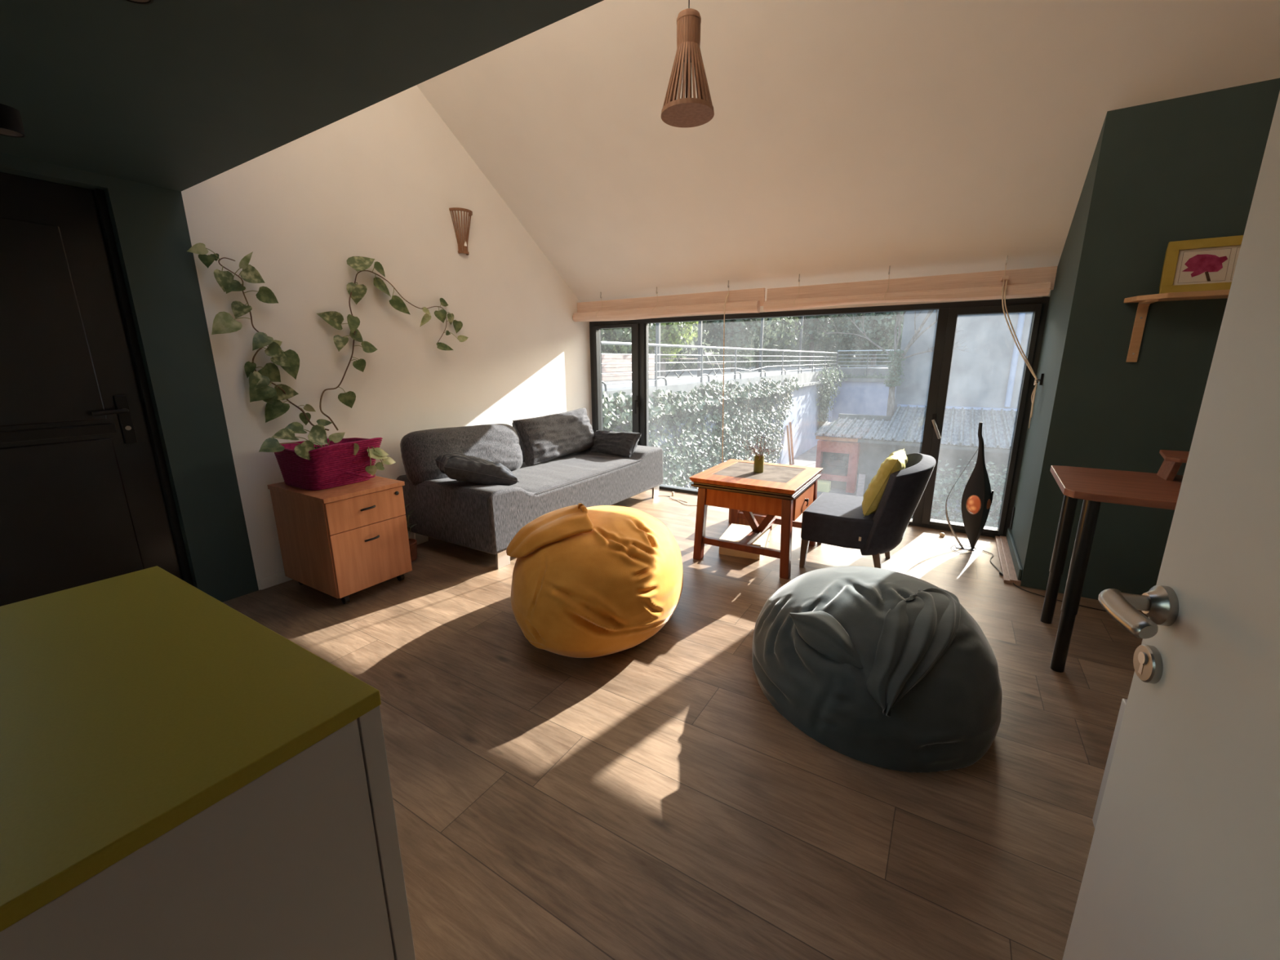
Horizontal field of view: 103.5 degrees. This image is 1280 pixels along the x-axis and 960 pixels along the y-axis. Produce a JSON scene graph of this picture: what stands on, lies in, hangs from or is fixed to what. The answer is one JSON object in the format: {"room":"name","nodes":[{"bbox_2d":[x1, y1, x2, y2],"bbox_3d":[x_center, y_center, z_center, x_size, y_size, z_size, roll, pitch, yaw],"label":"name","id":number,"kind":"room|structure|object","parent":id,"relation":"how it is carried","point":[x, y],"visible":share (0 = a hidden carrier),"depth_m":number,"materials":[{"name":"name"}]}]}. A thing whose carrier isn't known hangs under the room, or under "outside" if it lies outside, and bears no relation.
{"room":"living room","nodes":[
{"label":"living room","id":0,"kind":"room"},
{"bbox_2d":[0,85,592,602],"bbox_3d":[-2.451,-1.593,3.075,0.250,4.603,6.960,8,16,31],"label":"wall","id":1,"kind":"structure","parent":0,"point":[380,182],"depth_m":3.42,"materials":[{"name":"white paint"}]},
{"bbox_2d":[0,172,193,606],"bbox_3d":[-2.992,-0.250,2.416,0.136,2.300,1.005,8,16,31],"label":"door","id":2,"kind":"structure","parent":1,"relation":"in","point":[86,496],"depth_m":2.55,"materials":[{"name":"black paint"}]},
{"bbox_2d":[258,531,413,590],"bbox_3d":[-1.534,0.322,4.787,0.012,0.075,3.609,8,16,31],"label":"baseboard","id":3,"kind":"structure","parent":1,"relation":"attached to","point":[266,582],"depth_m":3.36,"materials":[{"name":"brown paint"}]},
{"bbox_2d":[448,207,472,255],"bbox_3d":[-1.471,-2.088,4.250,0.105,0.336,0.210,8,16,31],"label":"wall sconce","id":4,"kind":"object","parent":1,"relation":"attached to","point":[463,239],"visible":1,"depth_m":4.24,"materials":[{"name":"brown wood"}]},
{"bbox_2d":[0,0,604,191],"bbox_3d":[-0.678,-0.964,-0.177,7.000,0.150,3.181,8,16,31],"label":"ceiling","id":5,"kind":"structure","parent":0,"point":[175,95],"depth_m":1.58,"materials":[{"name":"green paint"}]},
{"bbox_2d":[0,103,25,137],"bbox_3d":[-2.333,-1.318,1.847,0.094,0.080,0.094,8,16,31],"label":"ceiling spotlight","id":6,"kind":"object","parent":5,"relation":"attached to","point":[11,122],"visible":1,"depth_m":1.84,"materials":[{"name":"black metal"}]},
{"bbox_2d":[124,0,153,4],"bbox_3d":[-1.175,-1.157,1.143,0.094,0.080,0.094,8,16,31],"label":"ceiling spotlight","id":7,"kind":"object","parent":5,"relation":"attached to","point":[136,2],"visible":1,"depth_m":1.19,"materials":[{"name":"black metal"}]},
{"bbox_2d":[222,488,1147,959],"bbox_3d":[0.325,1.098,1.967,7.000,0.150,6.960,8,16,31],"label":"floor","id":8,"kind":"structure","parent":0,"point":[648,800],"depth_m":1.78,"materials":[{"name":"brown wood"}]},
{"bbox_2d":[0,565,415,959],"bbox_3d":[-1.316,0.898,0.573,1.053,0.900,1.612,8,16,31],"label":"kitchen island","id":9,"kind":"object","parent":8,"relation":"on","point":[182,778],"visible":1,"depth_m":0.78,"materials":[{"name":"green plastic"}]},
{"bbox_2d":[267,475,412,604],"bbox_3d":[-1.938,0.357,3.314,0.688,0.692,0.505,8,16,31],"label":"filing cabinet","id":10,"kind":"object","parent":8,"relation":"on","point":[338,542],"visible":0.98,"depth_m":3.11,"materials":[{"name":"brown wood"}]},
{"bbox_2d":[274,437,382,490],"bbox_3d":[-1.988,-0.128,3.255,0.558,0.280,0.507,8,16,31],"label":"rope basket","id":11,"kind":"object","parent":10,"relation":"on","point":[332,465],"visible":0.86,"depth_m":3.09,"materials":[{"name":"fabric"}]},
{"bbox_2d":[186,242,468,475],"bbox_3d":[-1.746,-0.832,3.515,0.678,1.428,1.854,8,16,31],"label":"pothos plant","id":12,"kind":"object","parent":11,"relation":"in","point":[224,322],"visible":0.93,"depth_m":3.18,"materials":[{"name":"green plant"}]},
{"bbox_2d":[408,538,417,561],"bbox_3d":[-1.754,0.531,3.774,0.172,0.140,0.172,8,16,31],"label":"ribbed pot","id":13,"kind":"object","parent":8,"relation":"on","point":[412,542],"visible":0.36,"depth_m":3.76,"materials":[{"name":"ceramic"}]},
{"bbox_2d":[404,503,416,538],"bbox_3d":[-1.758,0.333,3.728,0.192,0.304,0.206,8,16,31],"label":"potted plant","id":14,"kind":"object","parent":13,"relation":"on","point":[408,516],"visible":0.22,"depth_m":3.76,"materials":[{"name":"green plant"}]},
{"bbox_2d":[395,444,662,568],"bbox_3d":[-0.843,0.055,4.762,1.092,0.600,2.446,8,16,31],"label":"sofa","id":15,"kind":"object","parent":8,"relation":"on","point":[486,518],"visible":0.74,"depth_m":3.88,"materials":[{"name":"grey fabric"}]},
{"bbox_2d":[400,423,522,485],"bbox_3d":[-1.454,-0.221,4.248,0.380,0.492,1.129,8,16,31],"label":"cushion","id":16,"kind":"object","parent":15,"relation":"on","point":[495,442],"visible":0.8,"depth_m":4.01,"materials":[{"name":"grey fabric"}]},
{"bbox_2d":[435,452,518,485],"bbox_3d":[-1.217,-0.073,3.759,0.519,0.281,0.366,-8,15,-30],"label":"throw pillow","id":17,"kind":"object","parent":15,"relation":"on","point":[457,466],"visible":0.91,"depth_m":3.64,"materials":[{"name":"grey fabric"}]},
{"bbox_2d":[511,408,595,466],"bbox_3d":[-0.836,-0.456,5.153,0.333,0.479,1.076,8,16,31],"label":"cushion","id":18,"kind":"object","parent":15,"relation":"on","point":[544,438],"visible":0.98,"depth_m":4.94,"materials":[{"name":"grey fabric"}]},
{"bbox_2d":[589,430,641,457],"bbox_3d":[-0.278,-0.372,5.365,0.632,0.297,0.256,10,17,36],"label":"throw pillow","id":19,"kind":"object","parent":15,"relation":"on","point":[624,444],"visible":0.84,"depth_m":5.25,"materials":[{"name":"grey fabric"}]},
{"bbox_2d":[506,502,683,657],"bbox_3d":[-0.233,0.461,2.922,1.029,0.655,1.274,8,16,31],"label":"bean bag","id":20,"kind":"object","parent":8,"relation":"on","point":[600,580],"visible":1,"depth_m":2.46,"materials":[{"name":"yellow fabric"}]},
{"bbox_2d":[657,491,697,506],"bbox_3d":[0.462,0.202,5.323,0.660,0.042,0.226,12,18,41],"label":"cable","id":21,"kind":"object","parent":8,"relation":"on","point":[673,492],"visible":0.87,"depth_m":5.45,"materials":[{"name":"beige plastic"}]},
{"bbox_2d":[719,523,770,559],"bbox_3d":[0.827,0.480,3.974,0.322,0.120,0.424,5,15,23],"label":"box","id":22,"kind":"object","parent":8,"relation":"on","point":[735,532],"visible":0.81,"depth_m":3.88,"materials":[{"name":"brown cardboard"}]},
{"bbox_2d":[728,508,781,529],"bbox_3d":[1.055,0.253,4.598,0.430,0.272,0.330,8,16,31],"label":"wooden chest","id":23,"kind":"object","parent":8,"relation":"on","point":[742,522],"visible":0.12,"depth_m":4.52,"materials":[{"name":"brown wood"}]},
{"bbox_2d":[688,458,822,579],"bbox_3d":[0.890,0.247,3.850,0.759,0.630,0.807,8,16,31],"label":"coffee table","id":24,"kind":"object","parent":8,"relation":"on","point":[786,491],"visible":0.93,"depth_m":3.59,"materials":[{"name":"brown wood"}]},
{"bbox_2d":[753,454,764,472],"bbox_3d":[0.889,-0.120,3.774,0.072,0.125,0.072,8,16,31],"label":"vase","id":25,"kind":"object","parent":24,"relation":"on","point":[758,464],"visible":0.98,"depth_m":3.75,"materials":[{"name":"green ceramic"}]},
{"bbox_2d":[739,435,777,460],"bbox_3d":[0.880,-0.207,3.760,0.290,0.256,0.154,8,16,31],"label":"dried flowers","id":26,"kind":"object","parent":25,"relation":"in","point":[763,448],"visible":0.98,"depth_m":3.75,"materials":[{"name":"brown plant"}]},
{"bbox_2d":[799,453,936,568],"bbox_3d":[1.609,0.213,3.568,0.755,0.819,0.673,8,16,31],"label":"slipper chair","id":27,"kind":"object","parent":8,"relation":"on","point":[835,519],"visible":0.98,"depth_m":3.33,"materials":[{"name":"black fabric"}]},
{"bbox_2d":[862,448,907,516],"bbox_3d":[1.667,0.012,3.440,0.236,0.405,0.447,8,16,31],"label":"cushion","id":28,"kind":"object","parent":27,"relation":"on","point":[896,461],"visible":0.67,"depth_m":3.30,"materials":[{"name":"yellow fabric"}]},
{"bbox_2d":[751,565,1002,773],"bbox_3d":[1.022,0.692,2.285,1.033,0.486,1.096,8,16,31],"label":"bean bag","id":29,"kind":"object","parent":8,"relation":"on","point":[878,667],"visible":1,"depth_m":1.91,"materials":[{"name":"grey fabric"}]},
{"bbox_2d":[939,532,945,537],"bbox_3d":[2.530,0.457,4.224,0.040,0.032,0.039,8,16,31],"label":"handle","id":30,"kind":"object","parent":8,"relation":"on","point":[941,535],"visible":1,"depth_m":4.21,"materials":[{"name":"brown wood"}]},
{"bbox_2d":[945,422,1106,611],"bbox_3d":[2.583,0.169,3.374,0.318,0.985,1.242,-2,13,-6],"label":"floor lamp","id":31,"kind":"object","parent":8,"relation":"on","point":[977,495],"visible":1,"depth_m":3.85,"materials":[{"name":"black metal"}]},
{"bbox_2d":[991,490,993,503],"bbox_3d":[2.685,0.130,3.851,0.014,0.100,0.014,8,16,31],"label":"switch","id":32,"kind":"object","parent":31,"relation":"attached to","point":[992,493],"depth_m":3.85,"materials":[{"name":"plastic"}]},
{"bbox_2d":[1040,465,1183,672],"bbox_3d":[2.637,0.493,2.236,1.378,0.880,0.710,8,16,31],"label":"desk","id":33,"kind":"object","parent":8,"relation":"on","point":[1095,486],"visible":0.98,"depth_m":2.34,"materials":[{"name":"red wood"}]},
{"bbox_2d":[1156,449,1189,480],"bbox_3d":[2.840,-0.020,2.220,0.834,0.123,0.300,8,16,31],"label":"stand","id":34,"kind":"object","parent":33,"relation":"on","point":[1173,460],"visible":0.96,"depth_m":2.39,"materials":[{"name":"red wood"}]},
{"bbox_2d":[416,0,1279,302],"bbox_3d":[1.130,-2.536,2.479,7.000,2.848,3.739,8,16,31],"label":"ceiling","id":35,"kind":"structure","parent":0,"point":[844,140],"depth_m":3.25,"materials":[{"name":"white paint"}]},
{"bbox_2d":[661,0,714,127],"bbox_3d":[0.218,-2.320,2.203,0.247,1.281,0.247,8,16,31],"label":"pendant lamp","id":36,"kind":"object","parent":35,"relation":"hanging from","point":[689,112],"visible":1,"depth_m":2.26,"materials":[{"name":"brown wood"}]},
{"bbox_2d":[656,289,1050,318],"bbox_3d":[1.114,-1.653,4.905,4.700,0.061,0.090,8,16,31],"label":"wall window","id":37,"kind":"structure","parent":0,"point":[762,310],"depth_m":4.36,"materials":[{"name":"white paint"}]},
{"bbox_2d":[589,296,1049,537],"bbox_3d":[1.221,-0.674,5.000,4.255,1.894,0.230,8,16,31],"label":"window","id":38,"kind":"structure","parent":37,"relation":"attached to","point":[948,313],"depth_m":4.25,"materials":[{"name":"grey metal"}]},
{"bbox_2d":[572,280,765,462],"bbox_3d":[0.188,-1.062,5.243,2.147,1.790,0.148,8,16,31],"label":"bamboo blind","id":39,"kind":"object","parent":38,"relation":"attached to","point":[746,300],"visible":0.98,"depth_m":4.99,"materials":[{"name":"beige wood"}]},
{"bbox_2d":[763,255,1057,428],"bbox_3d":[1.957,-1.087,4.033,2.050,1.200,0.289,8,16,31],"label":"bamboo blind","id":40,"kind":"object","parent":38,"relation":"attached to","point":[1005,284],"visible":1,"depth_m":3.87,"materials":[{"name":"beige wood"}]},
{"bbox_2d":[1092,698,1127,828],"bbox_3d":[1.526,0.955,1.137,0.638,0.500,0.500,8,16,31],"label":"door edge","id":41,"kind":"object","parent":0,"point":[1123,703],"visible":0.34,"depth_m":1.48,"materials":[{"name":"plastic"}]},
{"bbox_2d":[1010,78,1279,599],"bbox_3d":[3.738,-0.615,2.897,2.235,2.720,1.160,8,16,31],"label":"wall","id":42,"kind":"structure","parent":0,"point":[1188,167],"depth_m":2.79,"materials":[{"name":"green paint"}]},
{"bbox_2d":[995,535,1021,585],"bbox_3d":[2.714,0.573,3.734,0.093,0.030,1.000,8,16,31],"label":"trim","id":43,"kind":"structure","parent":42,"relation":"attached to","point":[1009,576],"depth_m":3.63,"materials":[{"name":"brown wood"}]},
{"bbox_2d":[1006,528,1022,580],"bbox_3d":[2.749,0.525,3.713,0.018,0.077,0.980,8,16,31],"label":"baseboard","id":44,"kind":"structure","parent":42,"relation":"attached to","point":[1016,562],"depth_m":3.59,"materials":[{"name":"green paint"}]},
{"bbox_2d":[1035,373,1044,385],"bbox_3d":[2.801,-0.706,3.538,0.038,0.080,0.088,8,16,31],"label":"cleat","id":45,"kind":"object","parent":42,"relation":"attached to","point":[1041,379],"visible":0.93,"depth_m":3.52,"materials":[{"name":"black plastic"}]},
{"bbox_2d":[1124,289,1230,362],"bbox_3d":[3.241,-0.729,2.363,1.464,0.343,0.200,8,16,31],"label":"wall shelf","id":46,"kind":"object","parent":42,"relation":"attached to","point":[1144,301],"visible":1,"depth_m":2.68,"materials":[{"name":"brown wood"}]},
{"bbox_2d":[1159,235,1243,293],"bbox_3d":[3.079,-1.066,2.461,0.764,0.267,0.048,8,16,31],"label":"framed picture","id":47,"kind":"object","parent":46,"relation":"on","point":[1204,264],"visible":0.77,"depth_m":2.58,"materials":[{"name":"yellow wood"}]},
{"bbox_2d":[1182,253,1227,276],"bbox_3d":[2.884,-1.097,2.578,0.160,0.111,0.014,8,16,31],"label":"print","id":48,"kind":"object","parent":47,"relation":"attached to","point":[1193,264],"depth_m":2.58},
{"bbox_2d":[1173,244,1240,285],"bbox_3d":[3.082,-1.067,2.465,0.678,0.187,0.029,8,16,31],"label":"print","id":49,"kind":"object","parent":47,"relation":"attached to","point":[1193,264],"depth_m":2.58,"materials":[{"name":"beige paper"}]},
{"bbox_2d":[1204,271,1210,280],"bbox_3d":[2.897,-1.040,2.575,0.004,0.048,0.028,-11,17,-38],"label":"print","id":50,"kind":"object","parent":47,"relation":"attached to","point":[1207,274],"depth_m":2.57,"materials":[{"name":"brown"}]},
{"bbox_2d":[1062,91,1279,959],"bbox_3d":[0.556,0.351,0.370,0.112,2.040,0.820,5,14,21],"label":"door","id":51,"kind":"structure","parent":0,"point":[1183,863],"depth_m":0.59,"materials":[{"name":"white wood"}]},
{"label":"outside","id":52,"kind":"structure","parent":0,"visible":0},
{"bbox_2d":[614,318,902,372],"bbox_3d":[12.363,-8.761,24.485,38.000,10.500,53.000,8,16,31],"label":"wooded hill","id":53,"kind":"structure","parent":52,"point":[831,331],"depth_m":38.52,"materials":[{"name":"green plant"}]},
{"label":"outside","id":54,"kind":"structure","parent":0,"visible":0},
{"bbox_2d":[785,444,1004,527],"bbox_3d":[12.322,-0.747,22.335,30.000,0.300,39.800,8,16,31],"label":"ground","id":55,"kind":"structure","parent":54,"point":[808,459],"depth_m":21.18,"materials":[{"name":"grey concrete"}]},
{"bbox_2d":[604,381,835,488],"bbox_3d":[0.777,-2.160,20.967,9.000,3.200,24.400,8,16,31],"label":"wall","id":56,"kind":"structure","parent":55,"relation":"on","point":[803,417],"depth_m":22.45,"materials":[{"name":"white paint"}]},
{"bbox_2d":[602,376,804,488],"bbox_3d":[2.571,-1.060,14.911,0.664,4.025,15.605,8,16,31],"label":"ivy","id":57,"kind":"object","parent":56,"relation":"attached to","point":[738,414],"visible":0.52,"depth_m":13.80,"materials":[{"name":"green plant"}]},
{"bbox_2d":[602,378,835,421],"bbox_3d":[0.862,-3.752,20.530,9.220,0.100,24.400,8,16,31],"label":"wall ledge","id":58,"kind":"object","parent":56,"relation":"on","point":[815,382],"visible":0.07,"depth_m":19.50,"materials":[{"name":"grey concrete"}]},
{"bbox_2d":[602,366,848,414],"bbox_3d":[4.592,-5.494,26.566,9.000,0.460,39.000,8,16,31],"label":"terrace slab","id":59,"kind":"object","parent":58,"relation":"on","point":[683,384],"visible":0.29,"depth_m":17.34,"materials":[{"name":"grey concrete"}]},
{"bbox_2d":[601,355,654,381],"bbox_3d":[-1.306,-3.105,14.027,0.160,0.750,6.700,8,16,31],"label":"planter","id":60,"kind":"object","parent":59,"relation":"on","point":[617,367],"visible":0.15,"depth_m":14.97,"materials":[{"name":"grey"}]},
{"bbox_2d":[600,323,655,372],"bbox_3d":[-1.548,-5.337,15.838,4.829,4.489,4.574,8,16,31],"label":"tree","id":61,"kind":"object","parent":59,"relation":"on","point":[614,335],"visible":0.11,"depth_m":15.54,"materials":[{"name":"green plant"}]},
{"bbox_2d":[604,320,709,359],"bbox_3d":[0.662,-7.396,21.696,5.532,5.839,4.524,8,16,31],"label":"tree","id":62,"kind":"object","parent":59,"relation":"on","point":[681,351],"visible":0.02,"depth_m":21.70,"materials":[{"name":"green plant"}]},
{"bbox_2d":[655,323,660,379],"bbox_3d":[0.522,-4.561,14.511,0.110,3.340,0.110,8,16,31],"label":"pergola post","id":63,"kind":"object","parent":59,"relation":"on","point":[657,325],"visible":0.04,"depth_m":14.61,"materials":[{"name":"grey metal"}]},
{"bbox_2d":[648,321,702,376],"bbox_3d":[0.830,-5.911,18.892,2.749,4.165,3.257,8,16,31],"label":"tree","id":64,"kind":"object","parent":59,"relation":"on","point":[671,333],"visible":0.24,"depth_m":18.58,"materials":[{"name":"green plant"}]},
{"bbox_2d":[660,358,697,377],"bbox_3d":[1.276,-3.613,16.377,0.700,0.646,1.300,8,16,31],"label":"garden table","id":65,"kind":"object","parent":59,"relation":"on","point":[678,359],"visible":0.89,"depth_m":16.02,"materials":[{"name":"grey metal"}]},
{"bbox_2d":[602,322,786,372],"bbox_3d":[2.459,-8.999,28.001,3.695,6.083,35.989,8,16,31],"label":"hedge","id":66,"kind":"object","parent":59,"relation":"on","point":[707,365],"visible":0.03,"depth_m":30.44,"materials":[{"name":"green plant"}]},
{"bbox_2d":[697,320,702,377],"bbox_3d":[2.015,-5.227,16.848,0.110,3.540,0.110,8,16,31],"label":"pergola post","id":67,"kind":"object","parent":59,"relation":"on","point":[700,323],"visible":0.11,"depth_m":16.96,"materials":[{"name":"grey metal"}]},
{"bbox_2d":[703,351,723,377],"bbox_3d":[2.613,-4.100,17.828,0.542,0.905,0.700,8,16,31],"label":"garden chair","id":68,"kind":"object","parent":59,"relation":"on","point":[704,353],"visible":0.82,"depth_m":17.71,"materials":[{"name":"grey metal"}]},
{"bbox_2d":[601,341,837,398],"bbox_3d":[4.744,-4.060,18.377,0.059,1.355,24.826,8,16,31],"label":"railing","id":69,"kind":"object","parent":59,"relation":"on","point":[655,345],"visible":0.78,"depth_m":13.58,"materials":[{"name":"silver metal"}]},
{"bbox_2d":[694,316,793,371],"bbox_3d":[4.693,-8.099,24.185,5.019,5.924,4.735,8,16,31],"label":"tree","id":70,"kind":"object","parent":59,"relation":"on","point":[740,329],"visible":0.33,"depth_m":23.71,"materials":[{"name":"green plant"}]},
{"bbox_2d":[758,318,764,372],"bbox_3d":[5.342,-6.591,22.083,0.110,3.740,0.110,8,16,31],"label":"pergola post","id":71,"kind":"object","parent":59,"relation":"on","point":[762,319],"visible":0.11,"depth_m":22.13,"materials":[{"name":"grey metal"}]},
{"bbox_2d":[729,316,803,369],"bbox_3d":[6.725,-9.830,29.399,4.921,6.864,6.533,-2,13,-5],"label":"tree","id":72,"kind":"object","parent":59,"relation":"on","point":[786,341],"visible":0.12,"depth_m":28.23,"materials":[{"name":"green plant"}]},
{"bbox_2d":[797,315,804,369],"bbox_3d":[8.799,-8.005,27.525,0.110,3.940,0.110,8,16,31],"label":"pergola post","id":73,"kind":"object","parent":59,"relation":"on","point":[802,317],"visible":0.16,"depth_m":27.55,"materials":[{"name":"grey metal"}]},
{"bbox_2d":[782,314,850,368],"bbox_3d":[11.234,-10.805,34.029,6.031,6.493,5.666,-6,15,-24],"label":"tree","id":74,"kind":"object","parent":59,"relation":"on","point":[810,322],"visible":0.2,"depth_m":33.41,"materials":[{"name":"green plant"}]},
{"bbox_2d":[770,311,903,367],"bbox_3d":[16.020,-11.549,38.165,11.929,6.278,4.552,8,16,31],"label":"hedge","id":75,"kind":"object","parent":59,"relation":"on","point":[824,343],"visible":0.1,"depth_m":38.88,"materials":[{"name":"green plant"}]},
{"bbox_2d":[836,349,899,375],"bbox_3d":[12.326,-6.352,27.443,3.082,1.385,0.059,8,16,31],"label":"railing","id":76,"kind":"object","parent":59,"relation":"on","point":[868,354],"visible":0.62,"depth_m":27.48,"materials":[{"name":"silver metal"}]},
{"bbox_2d":[786,425,791,465],"bbox_3d":[6.185,-1.414,20.955,0.319,1.710,0.070,-2,13,-5],"label":"pole","id":77,"kind":"object","parent":55,"relation":"on","point":[787,426],"visible":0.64,"depth_m":20.91,"materials":[{"name":"wood"}]},
{"bbox_2d":[789,422,794,464],"bbox_3d":[6.395,-1.543,21.275,0.319,1.810,0.070,-2,13,-5],"label":"pole","id":78,"kind":"object","parent":55,"relation":"on","point":[790,424],"visible":1,"depth_m":21.25,"materials":[{"name":"wood"}]},
{"bbox_2d":[817,480,831,492],"bbox_3d":[6.118,0.199,17.130,0.630,0.330,0.300,8,16,31],"label":"block","id":79,"kind":"object","parent":55,"relation":"on","point":[822,486],"visible":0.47,"depth_m":16.96,"materials":[{"name":"beige"}]},
{"bbox_2d":[815,439,860,493],"bbox_3d":[6.678,-0.496,17.121,1.290,1.680,0.450,8,16,31],"label":"masonry barbecue","id":80,"kind":"object","parent":55,"relation":"on","point":[842,474],"visible":0.88,"depth_m":16.97,"materials":[{"name":"red brick"}]},
{"bbox_2d":[830,455,837,460],"bbox_3d":[6.558,-0.745,17.070,0.240,0.190,0.240,8,16,31],"label":"pot","id":81,"kind":"object","parent":80,"relation":"in","point":[832,457],"visible":1,"depth_m":16.99,"materials":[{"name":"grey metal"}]},
{"bbox_2d":[822,458,847,475],"bbox_3d":[6.628,-0.450,17.146,0.770,0.500,0.280,8,16,31],"label":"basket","id":82,"kind":"object","parent":80,"relation":"on","point":[838,467],"depth_m":17.07,"materials":[{"name":"metal"}]},
{"bbox_2d":[841,455,848,461],"bbox_3d":[6.872,-0.730,16.912,0.240,0.190,0.240,8,16,31],"label":"pot","id":83,"kind":"object","parent":80,"relation":"on","point":[845,458],"visible":1,"depth_m":16.83,"materials":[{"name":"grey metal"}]},
{"bbox_2d":[856,473,865,496],"bbox_3d":[7.196,0.178,16.436,0.203,0.680,0.408,6,15,26],"label":"plank","id":84,"kind":"object","parent":55,"relation":"on","point":[860,492],"visible":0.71,"depth_m":16.42,"materials":[{"name":"grey wood"}]},
{"bbox_2d":[831,381,896,436],"bbox_3d":[16.181,-5.309,34.011,3.180,3.140,14.600,8,16,31],"label":"wall","id":85,"kind":"structure","parent":55,"relation":"on","point":[855,397],"depth_m":27.89,"materials":[{"name":"white paint"}]},
{"bbox_2d":[815,360,889,435],"bbox_3d":[10.854,-3.983,25.450,3.119,3.941,5.963,8,16,31],"label":"ivy","id":86,"kind":"object","parent":85,"relation":"attached to","point":[828,388],"visible":0.87,"depth_m":25.55,"materials":[{"name":"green plant"}]},
{"bbox_2d":[837,377,889,382],"bbox_3d":[16.133,-6.909,33.565,3.180,0.180,14.750,8,16,31],"label":"wall ledge","id":87,"kind":"object","parent":85,"relation":"on","point":[859,380],"visible":0.14,"depth_m":27.50,"materials":[{"name":"grey concrete"}]},
{"bbox_2d":[836,365,891,377],"bbox_3d":[16.223,-7.290,33.628,3.180,0.530,14.400,8,16,31],"label":"terrace","id":88,"kind":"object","parent":87,"relation":"on","point":[857,371],"visible":0.43,"depth_m":27.89,"materials":[{"name":"grey concrete"}]},
{"bbox_2d":[826,311,904,366],"bbox_3d":[14.969,-10.970,32.847,5.684,7.335,5.509,8,16,31],"label":"tree","id":89,"kind":"object","parent":88,"relation":"on","point":[874,322],"visible":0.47,"depth_m":32.47,"materials":[{"name":"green plant"}]},
{"bbox_2d":[814,310,968,416],"bbox_3d":[9.163,-3.963,18.148,5.745,8.130,1.664,11,17,39],"label":"bare tree","id":90,"kind":"object","parent":55,"relation":"on","point":[894,366],"visible":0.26,"depth_m":18.40,"materials":[{"name":"grey plant"}]},
{"bbox_2d":[814,404,1017,490],"bbox_3d":[9.629,-0.961,16.937,6.327,2.641,4.725,8,16,31],"label":"garden shed","id":91,"kind":"object","parent":55,"relation":"on","point":[878,437],"visible":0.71,"depth_m":16.77,"materials":[{"name":"grey metal"}]},
{"bbox_2d":[911,458,1008,528],"bbox_3d":[7.466,0.756,11.484,3.772,2.317,2.302,4,14,19],"label":"shrub","id":92,"kind":"object","parent":55,"relation":"on","point":[993,516],"visible":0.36,"depth_m":11.40,"materials":[{"name":"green plant"}]},
{"bbox_2d":[893,309,1033,413],"bbox_3d":[17.491,-3.643,16.567,15.980,7.950,3.980,8,16,31],"label":"building","id":93,"kind":"structure","parent":55,"relation":"on","point":[988,375],"depth_m":17.93,"materials":[{"name":"grey concrete"}]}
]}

